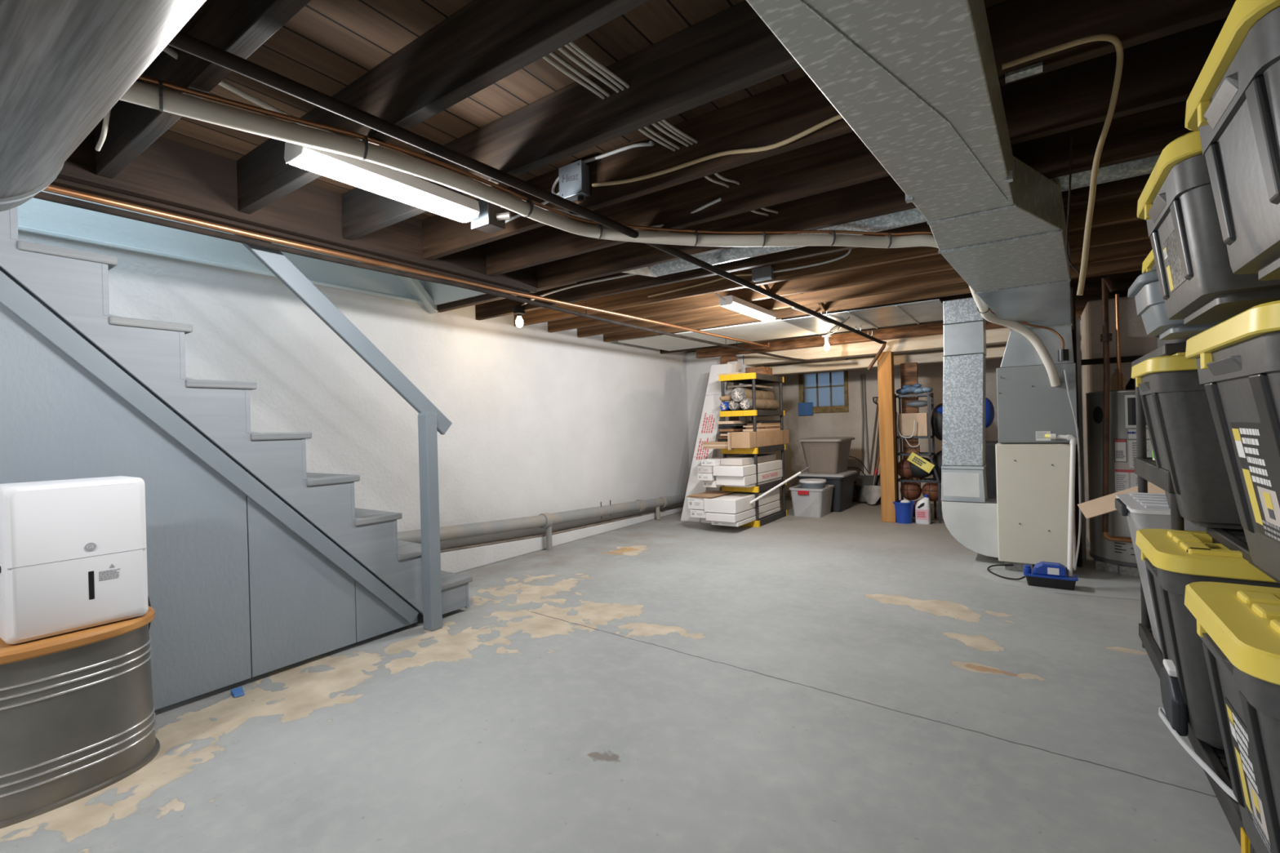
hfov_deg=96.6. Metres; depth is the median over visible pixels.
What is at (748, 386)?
flat board
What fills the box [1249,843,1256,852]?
shelving unit
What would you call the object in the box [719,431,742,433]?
board
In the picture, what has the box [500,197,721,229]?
cable
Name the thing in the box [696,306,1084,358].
beam
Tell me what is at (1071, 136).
cable
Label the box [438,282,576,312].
joist
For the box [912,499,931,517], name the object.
basketball
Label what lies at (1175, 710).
handle
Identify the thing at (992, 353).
beam
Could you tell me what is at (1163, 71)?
joist
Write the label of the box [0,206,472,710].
staircase
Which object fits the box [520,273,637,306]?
cable
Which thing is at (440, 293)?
wall
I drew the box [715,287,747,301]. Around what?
cable
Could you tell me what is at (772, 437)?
cardboard box
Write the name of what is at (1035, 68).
plate
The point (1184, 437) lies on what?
storage tote
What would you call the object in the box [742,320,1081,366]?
beam
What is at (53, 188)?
pipe
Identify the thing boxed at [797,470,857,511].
storage tote
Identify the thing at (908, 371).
board
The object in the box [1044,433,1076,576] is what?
drain pipe
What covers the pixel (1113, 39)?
cable
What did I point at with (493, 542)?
trim
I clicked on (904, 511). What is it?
bucket
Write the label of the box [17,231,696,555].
wall
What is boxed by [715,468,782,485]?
carton
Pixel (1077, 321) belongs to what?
batten
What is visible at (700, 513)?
carton
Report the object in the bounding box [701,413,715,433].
print
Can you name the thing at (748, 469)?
carton
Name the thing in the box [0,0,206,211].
duct
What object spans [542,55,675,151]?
cable
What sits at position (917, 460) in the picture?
print
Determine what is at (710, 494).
cardboard sheet
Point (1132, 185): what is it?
joist
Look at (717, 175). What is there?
cable
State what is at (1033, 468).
furnace
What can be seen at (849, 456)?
cable
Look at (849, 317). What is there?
cable
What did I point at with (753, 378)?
shelving
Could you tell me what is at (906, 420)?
cardboard box
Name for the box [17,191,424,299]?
wall
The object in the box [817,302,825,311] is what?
strut
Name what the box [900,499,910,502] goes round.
rag
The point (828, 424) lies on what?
wall
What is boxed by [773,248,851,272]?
cable
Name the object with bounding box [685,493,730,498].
cardboard sheet
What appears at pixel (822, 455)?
tote
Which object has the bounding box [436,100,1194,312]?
joist
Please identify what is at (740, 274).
cable
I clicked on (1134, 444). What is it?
print
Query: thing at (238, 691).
wrapper
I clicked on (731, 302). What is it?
strip light
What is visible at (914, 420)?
cable
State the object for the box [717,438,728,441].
board
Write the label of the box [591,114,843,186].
cable
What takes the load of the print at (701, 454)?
attached to the carton at (708, 428)
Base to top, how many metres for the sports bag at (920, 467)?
0.320 m
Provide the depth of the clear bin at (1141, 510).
2.56 m
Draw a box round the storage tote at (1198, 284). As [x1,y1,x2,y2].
[1137,130,1279,324]
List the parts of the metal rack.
cross rail, cross rail, cross rail, cross rail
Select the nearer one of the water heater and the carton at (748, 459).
the water heater
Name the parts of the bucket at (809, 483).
bucket lid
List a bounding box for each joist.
[94,0,311,178]
[236,0,648,213]
[341,0,800,239]
[422,0,1235,260]
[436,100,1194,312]
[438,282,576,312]
[475,173,1151,320]
[485,17,1227,276]
[513,193,1142,326]
[547,218,1148,332]
[577,238,1152,337]
[603,255,1147,342]
[659,270,1142,354]
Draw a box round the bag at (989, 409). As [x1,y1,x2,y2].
[985,397,994,427]
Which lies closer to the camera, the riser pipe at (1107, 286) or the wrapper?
the wrapper
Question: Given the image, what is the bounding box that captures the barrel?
[0,606,159,828]
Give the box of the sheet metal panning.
[782,298,943,334]
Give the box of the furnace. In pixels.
[995,322,1077,568]
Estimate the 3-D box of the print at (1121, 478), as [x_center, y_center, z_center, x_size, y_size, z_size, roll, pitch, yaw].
[3.539,0.411,4.191,0.001,0.113,0.057,-2,0,-33]
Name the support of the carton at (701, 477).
on the carton at (705, 483)
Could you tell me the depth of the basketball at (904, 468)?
6.77 m
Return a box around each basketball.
[897,458,912,478]
[900,481,921,500]
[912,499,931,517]
[921,482,941,501]
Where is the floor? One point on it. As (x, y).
(847, 681)
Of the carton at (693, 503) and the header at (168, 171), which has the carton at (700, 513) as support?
the carton at (693, 503)
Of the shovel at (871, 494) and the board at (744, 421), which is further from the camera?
the shovel at (871, 494)
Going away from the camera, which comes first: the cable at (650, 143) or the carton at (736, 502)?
the cable at (650, 143)
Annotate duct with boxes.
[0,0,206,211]
[622,208,927,277]
[746,0,1071,329]
[941,297,998,557]
[1048,155,1159,191]
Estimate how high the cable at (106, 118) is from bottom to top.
0.230 m
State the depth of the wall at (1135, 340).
4.78 m
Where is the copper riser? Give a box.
[1115,293,1120,372]
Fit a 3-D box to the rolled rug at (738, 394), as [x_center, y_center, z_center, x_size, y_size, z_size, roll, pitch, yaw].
[1.386,-0.378,7.012,0.176,0.176,0.969,-2,0,35]
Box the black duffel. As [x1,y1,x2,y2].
[932,450,942,483]
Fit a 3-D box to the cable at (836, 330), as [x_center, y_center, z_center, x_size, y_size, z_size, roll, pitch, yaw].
[1.834,-1.028,5.636,0.290,0.074,1.659,-2,0,28]
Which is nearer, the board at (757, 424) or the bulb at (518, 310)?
the bulb at (518, 310)
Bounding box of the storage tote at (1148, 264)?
[1142,248,1189,347]
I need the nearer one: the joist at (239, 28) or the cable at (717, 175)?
the joist at (239, 28)
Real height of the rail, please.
0.045 m
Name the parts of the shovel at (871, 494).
blade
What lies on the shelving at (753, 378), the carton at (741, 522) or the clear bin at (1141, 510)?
the carton at (741, 522)
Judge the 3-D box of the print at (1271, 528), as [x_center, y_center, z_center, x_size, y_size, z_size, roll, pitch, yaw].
[1.427,0.238,1.281,0.006,0.034,0.152,-2,0,35]
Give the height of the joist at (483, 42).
0.225 m
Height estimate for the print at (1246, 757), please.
0.126 m
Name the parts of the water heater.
rating plate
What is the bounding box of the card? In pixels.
[798,402,813,415]
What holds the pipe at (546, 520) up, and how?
on the floor
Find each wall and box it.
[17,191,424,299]
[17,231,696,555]
[424,280,485,305]
[685,351,756,491]
[755,337,1085,511]
[1080,296,1157,542]
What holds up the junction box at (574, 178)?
attached to the joist at (1019, 28)
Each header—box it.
[50,177,529,293]
[57,128,537,293]
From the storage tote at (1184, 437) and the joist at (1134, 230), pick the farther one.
the joist at (1134, 230)
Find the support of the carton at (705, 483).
on the shelving at (753, 378)
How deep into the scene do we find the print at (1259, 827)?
1.26 m
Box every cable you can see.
[94,109,111,151]
[162,45,333,133]
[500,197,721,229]
[505,191,559,223]
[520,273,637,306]
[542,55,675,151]
[549,52,679,149]
[551,140,654,195]
[557,47,688,146]
[564,44,693,145]
[568,41,697,143]
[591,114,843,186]
[648,273,751,297]
[704,175,768,215]
[714,173,777,213]
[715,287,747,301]
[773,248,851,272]
[791,306,841,336]
[829,316,849,333]
[848,456,868,472]
[897,420,915,438]
[904,438,919,447]
[1001,34,1123,295]
[1066,135,1079,273]
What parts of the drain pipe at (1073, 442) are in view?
arm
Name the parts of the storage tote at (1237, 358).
grip handle, lid, picture panel, picture lid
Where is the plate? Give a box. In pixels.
[1004,62,1042,83]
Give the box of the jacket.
[895,383,933,395]
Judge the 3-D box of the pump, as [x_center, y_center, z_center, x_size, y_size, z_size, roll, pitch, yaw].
[2.811,1.037,4.148,0.288,0.161,0.666,-2,0,-17]
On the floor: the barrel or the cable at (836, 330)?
the barrel
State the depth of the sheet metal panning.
5.48 m
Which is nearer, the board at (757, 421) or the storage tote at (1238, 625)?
the storage tote at (1238, 625)
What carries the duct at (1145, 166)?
attached to the duct at (917, 82)
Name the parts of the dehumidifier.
power cord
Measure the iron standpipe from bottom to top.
2.184 m
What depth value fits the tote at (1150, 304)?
1.94 m
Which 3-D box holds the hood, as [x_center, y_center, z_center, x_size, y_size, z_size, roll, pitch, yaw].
[3.813,-0.403,4.312,0.220,0.250,0.220,-2,0,35]
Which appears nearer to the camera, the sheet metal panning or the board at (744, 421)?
the sheet metal panning
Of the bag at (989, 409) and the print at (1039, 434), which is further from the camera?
the bag at (989, 409)
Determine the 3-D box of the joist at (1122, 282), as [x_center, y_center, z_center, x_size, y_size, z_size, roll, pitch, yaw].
[2.610,-1.173,6.103,5.680,0.255,0.048,-2,0,35]
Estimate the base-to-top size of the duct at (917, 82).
0.334 m
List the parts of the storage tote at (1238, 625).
grip handle, lid, picture lid, picture panel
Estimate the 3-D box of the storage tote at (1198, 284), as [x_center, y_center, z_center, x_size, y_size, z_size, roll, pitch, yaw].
[1.785,-0.531,1.432,0.760,0.430,0.600,-2,0,35]
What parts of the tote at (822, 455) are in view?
panel, tote lid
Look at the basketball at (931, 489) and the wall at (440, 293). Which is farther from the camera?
the basketball at (931, 489)
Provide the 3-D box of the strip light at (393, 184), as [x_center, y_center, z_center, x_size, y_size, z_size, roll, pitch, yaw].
[-0.953,-0.931,2.205,0.130,0.080,0.728,-2,0,35]
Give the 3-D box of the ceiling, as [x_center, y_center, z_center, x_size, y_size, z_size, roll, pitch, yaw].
[0.861,-1.269,3.633,6.150,0.035,11.400,-2,0,35]
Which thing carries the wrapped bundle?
on the rolled rug at (724, 406)
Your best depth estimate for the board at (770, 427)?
6.84 m
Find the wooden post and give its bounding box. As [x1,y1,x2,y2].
[876,351,897,522]
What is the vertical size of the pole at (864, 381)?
1.461 m
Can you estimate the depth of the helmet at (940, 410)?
6.60 m
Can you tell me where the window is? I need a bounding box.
[798,370,848,413]
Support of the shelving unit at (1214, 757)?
on the floor
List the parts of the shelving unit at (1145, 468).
post, post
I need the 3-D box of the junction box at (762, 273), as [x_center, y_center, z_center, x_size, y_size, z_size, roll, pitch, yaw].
[0.871,-1.079,4.045,0.146,0.091,0.061,-2,0,35]
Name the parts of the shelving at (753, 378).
post, wood strip, post, post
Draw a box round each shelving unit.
[1131,342,1186,679]
[1186,527,1279,852]
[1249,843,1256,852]
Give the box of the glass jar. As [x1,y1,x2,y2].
[1110,368,1124,390]
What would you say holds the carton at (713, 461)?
on the carton at (700, 469)
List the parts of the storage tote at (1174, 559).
grip handle, lid, lid panel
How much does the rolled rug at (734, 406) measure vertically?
0.132 m
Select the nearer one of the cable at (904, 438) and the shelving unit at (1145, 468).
the shelving unit at (1145, 468)
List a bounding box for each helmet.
[906,400,927,407]
[937,405,942,413]
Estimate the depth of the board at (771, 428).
6.81 m
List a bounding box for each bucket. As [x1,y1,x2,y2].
[799,478,826,488]
[893,500,915,524]
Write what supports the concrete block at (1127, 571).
on the concrete pad
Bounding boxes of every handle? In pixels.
[876,432,879,475]
[1160,658,1188,736]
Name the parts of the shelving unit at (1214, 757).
post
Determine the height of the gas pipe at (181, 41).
0.411 m
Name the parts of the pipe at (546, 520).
support leg, support leg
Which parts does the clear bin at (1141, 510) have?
latch handle, bin lid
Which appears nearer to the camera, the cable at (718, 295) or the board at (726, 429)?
the cable at (718, 295)
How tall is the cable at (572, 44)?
0.024 m
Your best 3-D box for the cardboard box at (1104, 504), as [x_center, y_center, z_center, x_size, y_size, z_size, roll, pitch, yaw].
[3.091,0.708,3.427,0.733,0.800,0.432,-2,0,35]
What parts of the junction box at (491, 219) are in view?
plate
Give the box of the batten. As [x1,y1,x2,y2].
[1075,319,1086,559]
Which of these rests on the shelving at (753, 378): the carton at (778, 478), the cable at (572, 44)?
the carton at (778, 478)
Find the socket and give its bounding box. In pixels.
[871,475,875,485]
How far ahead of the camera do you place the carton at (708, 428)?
7.21 m
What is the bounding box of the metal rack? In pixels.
[894,391,941,523]
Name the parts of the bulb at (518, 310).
bulb glass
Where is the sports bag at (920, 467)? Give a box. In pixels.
[906,452,934,478]
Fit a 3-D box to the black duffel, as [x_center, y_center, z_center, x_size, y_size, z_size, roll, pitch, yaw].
[3.591,0.478,6.705,0.306,0.408,0.340,-2,0,35]
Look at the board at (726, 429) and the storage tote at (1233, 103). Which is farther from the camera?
the board at (726, 429)
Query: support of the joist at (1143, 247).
attached to the ceiling
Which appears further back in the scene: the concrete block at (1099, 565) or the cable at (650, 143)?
the concrete block at (1099, 565)
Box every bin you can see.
[788,484,834,517]
[1115,492,1206,653]
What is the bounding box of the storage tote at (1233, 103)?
[1184,0,1279,280]
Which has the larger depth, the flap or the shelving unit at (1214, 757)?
the flap
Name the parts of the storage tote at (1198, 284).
grip handle, lid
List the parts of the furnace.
door panel, access panel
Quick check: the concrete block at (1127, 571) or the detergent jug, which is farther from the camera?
the detergent jug
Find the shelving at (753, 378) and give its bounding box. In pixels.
[717,372,787,527]
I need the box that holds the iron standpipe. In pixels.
[1070,287,1082,567]
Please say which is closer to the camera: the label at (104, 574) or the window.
the label at (104, 574)
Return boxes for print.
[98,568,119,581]
[696,438,708,459]
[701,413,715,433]
[911,456,925,466]
[917,511,924,517]
[1036,431,1046,438]
[1115,450,1124,457]
[1116,474,1126,489]
[1132,442,1148,466]
[1231,712,1258,794]
[1239,427,1271,486]
[1250,808,1271,852]
[1262,520,1279,541]
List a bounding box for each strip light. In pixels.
[284,142,479,222]
[719,295,776,322]
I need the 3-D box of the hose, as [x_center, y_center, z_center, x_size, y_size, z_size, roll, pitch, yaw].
[3.060,0.295,4.021,0.082,1.403,0.195,-2,0,35]
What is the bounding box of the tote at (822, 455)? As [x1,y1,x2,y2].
[797,436,854,474]
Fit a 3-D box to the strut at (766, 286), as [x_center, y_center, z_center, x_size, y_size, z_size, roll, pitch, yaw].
[0.914,-1.138,4.366,0.022,0.226,0.437,-2,0,35]
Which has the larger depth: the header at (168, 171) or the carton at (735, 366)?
the carton at (735, 366)
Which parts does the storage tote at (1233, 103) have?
grip handle, lid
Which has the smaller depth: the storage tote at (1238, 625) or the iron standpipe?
the storage tote at (1238, 625)
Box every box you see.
[471,199,511,233]
[558,160,590,201]
[730,429,789,448]
[745,366,772,375]
[751,265,773,282]
[898,413,928,436]
[1077,481,1165,519]
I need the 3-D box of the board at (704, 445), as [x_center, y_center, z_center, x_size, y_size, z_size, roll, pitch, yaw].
[1.155,0.210,6.988,0.280,0.027,1.090,-2,0,35]
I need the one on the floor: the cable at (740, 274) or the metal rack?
the metal rack
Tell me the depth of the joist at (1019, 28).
2.06 m
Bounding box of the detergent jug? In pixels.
[915,493,931,524]
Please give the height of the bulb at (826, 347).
0.174 m
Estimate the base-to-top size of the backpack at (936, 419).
0.448 m
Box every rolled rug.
[720,401,732,411]
[728,400,746,410]
[731,387,773,402]
[739,398,779,410]
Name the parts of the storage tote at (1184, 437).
grip handle, lid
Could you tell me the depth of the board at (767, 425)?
6.84 m
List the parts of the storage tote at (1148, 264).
lid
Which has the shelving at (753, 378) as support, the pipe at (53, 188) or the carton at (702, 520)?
the carton at (702, 520)
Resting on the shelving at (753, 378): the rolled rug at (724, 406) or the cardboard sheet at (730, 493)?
the rolled rug at (724, 406)
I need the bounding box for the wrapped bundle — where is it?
[719,395,733,401]
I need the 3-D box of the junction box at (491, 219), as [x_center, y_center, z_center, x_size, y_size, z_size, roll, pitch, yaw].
[-0.663,-0.949,2.559,0.171,0.116,0.108,-2,0,35]
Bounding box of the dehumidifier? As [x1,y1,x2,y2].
[0,475,151,644]
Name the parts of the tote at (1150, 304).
lid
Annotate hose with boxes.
[1063,369,1081,570]
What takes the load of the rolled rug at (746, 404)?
on the shelving at (753, 378)
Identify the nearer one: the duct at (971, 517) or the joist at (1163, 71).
the joist at (1163, 71)
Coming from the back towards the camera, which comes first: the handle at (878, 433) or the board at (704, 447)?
the handle at (878, 433)
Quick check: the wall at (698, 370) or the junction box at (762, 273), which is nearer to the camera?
the junction box at (762, 273)
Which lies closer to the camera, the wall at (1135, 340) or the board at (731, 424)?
the wall at (1135, 340)
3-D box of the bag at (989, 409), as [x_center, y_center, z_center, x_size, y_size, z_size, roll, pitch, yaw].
[3.425,-0.137,5.678,0.182,0.312,0.208,-2,0,35]
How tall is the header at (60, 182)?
0.285 m
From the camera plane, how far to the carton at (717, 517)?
6.32 m
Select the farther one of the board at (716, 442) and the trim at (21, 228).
the board at (716, 442)
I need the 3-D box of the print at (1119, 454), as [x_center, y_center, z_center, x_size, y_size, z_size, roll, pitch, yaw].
[3.532,0.206,4.193,0.001,0.054,0.052,-2,0,-33]
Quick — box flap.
[727,432,734,449]
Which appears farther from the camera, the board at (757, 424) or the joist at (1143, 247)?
the board at (757, 424)
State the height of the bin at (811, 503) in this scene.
0.360 m
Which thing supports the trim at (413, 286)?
attached to the wall at (543, 421)
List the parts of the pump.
power cord, tank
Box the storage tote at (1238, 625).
[1184,582,1279,852]
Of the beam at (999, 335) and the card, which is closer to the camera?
the beam at (999, 335)
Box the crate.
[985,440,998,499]
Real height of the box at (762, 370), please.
0.118 m
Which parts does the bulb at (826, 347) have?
bulb glass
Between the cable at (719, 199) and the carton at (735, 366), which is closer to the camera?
the cable at (719, 199)
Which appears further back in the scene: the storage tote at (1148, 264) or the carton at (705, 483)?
the carton at (705, 483)
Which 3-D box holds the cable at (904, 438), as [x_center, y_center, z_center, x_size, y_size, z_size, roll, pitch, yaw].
[3.176,0.189,6.651,0.159,0.104,0.020,-2,0,35]
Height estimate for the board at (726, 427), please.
0.028 m
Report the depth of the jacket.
6.71 m
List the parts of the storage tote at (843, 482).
tote lid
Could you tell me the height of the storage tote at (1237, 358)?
0.641 m
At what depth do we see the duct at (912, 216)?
3.35 m
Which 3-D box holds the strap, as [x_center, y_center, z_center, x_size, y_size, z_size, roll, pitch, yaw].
[1.749,1.024,1.782,0.052,0.018,0.597,-2,0,21]
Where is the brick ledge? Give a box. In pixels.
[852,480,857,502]
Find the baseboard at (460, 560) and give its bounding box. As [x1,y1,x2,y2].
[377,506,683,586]
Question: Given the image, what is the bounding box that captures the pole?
[750,466,809,504]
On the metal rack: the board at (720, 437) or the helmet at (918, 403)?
the helmet at (918, 403)
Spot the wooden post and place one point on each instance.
(886, 381)
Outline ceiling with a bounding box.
[160,0,1007,219]
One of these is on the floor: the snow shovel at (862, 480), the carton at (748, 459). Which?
the snow shovel at (862, 480)
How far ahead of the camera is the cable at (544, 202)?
2.83 m
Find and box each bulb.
[513,305,524,327]
[821,334,831,351]
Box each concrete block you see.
[1004,561,1032,571]
[1093,558,1118,572]
[1117,564,1139,577]
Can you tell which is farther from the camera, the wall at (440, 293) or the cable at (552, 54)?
the wall at (440, 293)
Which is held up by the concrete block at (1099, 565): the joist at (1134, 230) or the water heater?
the water heater
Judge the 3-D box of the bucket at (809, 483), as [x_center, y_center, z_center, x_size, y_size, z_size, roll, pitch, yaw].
[2.234,0.812,7.367,0.344,0.245,0.344,-2,0,35]
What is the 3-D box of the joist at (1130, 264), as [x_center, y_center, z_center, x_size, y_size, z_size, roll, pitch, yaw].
[1.911,-1.168,5.090,5.680,0.225,0.048,-2,0,35]
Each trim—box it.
[17,225,424,304]
[391,268,438,314]
[440,503,684,552]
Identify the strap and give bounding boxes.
[1158,706,1238,802]
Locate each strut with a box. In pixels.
[760,284,771,297]
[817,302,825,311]
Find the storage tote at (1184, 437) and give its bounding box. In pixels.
[1131,351,1243,529]
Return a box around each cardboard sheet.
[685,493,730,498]
[688,490,734,497]
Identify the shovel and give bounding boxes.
[855,396,880,502]
[862,448,880,504]
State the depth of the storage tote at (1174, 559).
1.83 m
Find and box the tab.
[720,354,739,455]
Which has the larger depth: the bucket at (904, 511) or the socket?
the socket
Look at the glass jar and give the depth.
4.30 m
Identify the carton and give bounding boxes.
[680,363,731,522]
[687,497,704,510]
[690,509,708,518]
[697,466,712,473]
[697,473,715,480]
[700,518,711,523]
[701,453,752,466]
[702,480,724,487]
[703,487,779,514]
[706,500,779,522]
[710,360,742,490]
[711,506,780,526]
[712,459,782,476]
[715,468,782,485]
[720,453,776,465]
[724,477,782,487]
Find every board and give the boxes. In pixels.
[617,319,816,351]
[702,440,728,444]
[702,444,728,446]
[702,446,728,448]
[717,420,757,424]
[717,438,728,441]
[719,426,749,429]
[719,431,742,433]
[719,435,727,438]
[720,423,746,426]
[720,428,751,431]
[727,384,773,389]
[742,424,780,427]
[742,427,780,431]
[745,426,781,429]
[746,422,780,425]
[748,420,781,423]
[900,362,920,486]
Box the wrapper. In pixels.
[231,686,244,697]
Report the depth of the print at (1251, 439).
1.29 m
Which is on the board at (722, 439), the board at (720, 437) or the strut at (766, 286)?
the board at (720, 437)
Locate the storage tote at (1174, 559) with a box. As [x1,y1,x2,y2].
[1135,528,1279,749]
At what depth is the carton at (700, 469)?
6.52 m
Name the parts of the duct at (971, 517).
filter door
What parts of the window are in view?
pane, pane, pane, pane, pane, pane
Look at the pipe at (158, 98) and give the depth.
2.19 m
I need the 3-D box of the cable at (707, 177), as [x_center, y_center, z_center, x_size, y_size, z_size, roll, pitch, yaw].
[0.430,-1.119,2.712,0.023,0.052,0.932,-2,0,35]
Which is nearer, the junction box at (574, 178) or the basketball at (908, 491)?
the junction box at (574, 178)
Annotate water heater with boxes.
[1085,389,1152,567]
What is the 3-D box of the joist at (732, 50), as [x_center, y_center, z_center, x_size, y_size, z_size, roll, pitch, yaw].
[0.315,-1.123,1.673,4.430,0.225,0.048,-2,0,35]
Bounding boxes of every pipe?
[33,191,846,362]
[42,184,769,346]
[120,74,1069,386]
[167,31,886,370]
[344,494,685,552]
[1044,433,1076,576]
[1100,276,1132,542]
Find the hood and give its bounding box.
[1125,356,1141,389]
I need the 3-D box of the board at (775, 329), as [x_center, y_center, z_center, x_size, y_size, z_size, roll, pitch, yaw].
[0.877,-1.020,6.536,1.970,0.012,1.130,-2,0,35]
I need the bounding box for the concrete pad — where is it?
[973,553,1141,600]
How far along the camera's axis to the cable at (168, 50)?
1.80 m
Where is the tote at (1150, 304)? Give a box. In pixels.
[1127,269,1222,340]
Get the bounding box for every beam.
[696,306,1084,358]
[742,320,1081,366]
[766,339,1081,375]
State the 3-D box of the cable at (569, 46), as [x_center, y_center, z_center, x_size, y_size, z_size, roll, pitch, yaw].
[-0.052,-1.121,1.909,0.021,0.019,0.941,-2,0,35]
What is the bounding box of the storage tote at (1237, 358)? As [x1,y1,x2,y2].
[1185,300,1279,580]
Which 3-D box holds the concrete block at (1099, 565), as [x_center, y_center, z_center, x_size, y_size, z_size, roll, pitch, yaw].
[3.602,1.060,4.389,0.160,0.068,0.200,-2,0,35]
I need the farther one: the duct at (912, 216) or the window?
the window
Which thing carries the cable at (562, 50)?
attached to the joist at (732, 50)
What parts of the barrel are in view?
wooden lid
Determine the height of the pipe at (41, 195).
0.265 m
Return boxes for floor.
[0,496,1240,852]
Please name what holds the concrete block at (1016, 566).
on the concrete pad
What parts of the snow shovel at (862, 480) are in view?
blade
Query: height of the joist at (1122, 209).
0.225 m
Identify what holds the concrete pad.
on the floor
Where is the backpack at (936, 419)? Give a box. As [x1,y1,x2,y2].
[930,403,942,440]
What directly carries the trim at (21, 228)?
attached to the wall at (35, 213)
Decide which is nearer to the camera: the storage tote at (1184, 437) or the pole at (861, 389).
the storage tote at (1184, 437)
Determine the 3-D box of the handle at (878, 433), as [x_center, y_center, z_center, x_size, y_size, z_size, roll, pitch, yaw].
[3.433,0.441,8.222,0.171,1.283,0.030,-2,0,-10]
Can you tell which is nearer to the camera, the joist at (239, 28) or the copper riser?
the joist at (239, 28)
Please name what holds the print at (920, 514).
attached to the detergent jug
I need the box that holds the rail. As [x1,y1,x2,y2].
[1080,355,1143,365]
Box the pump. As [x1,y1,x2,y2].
[986,561,1078,590]

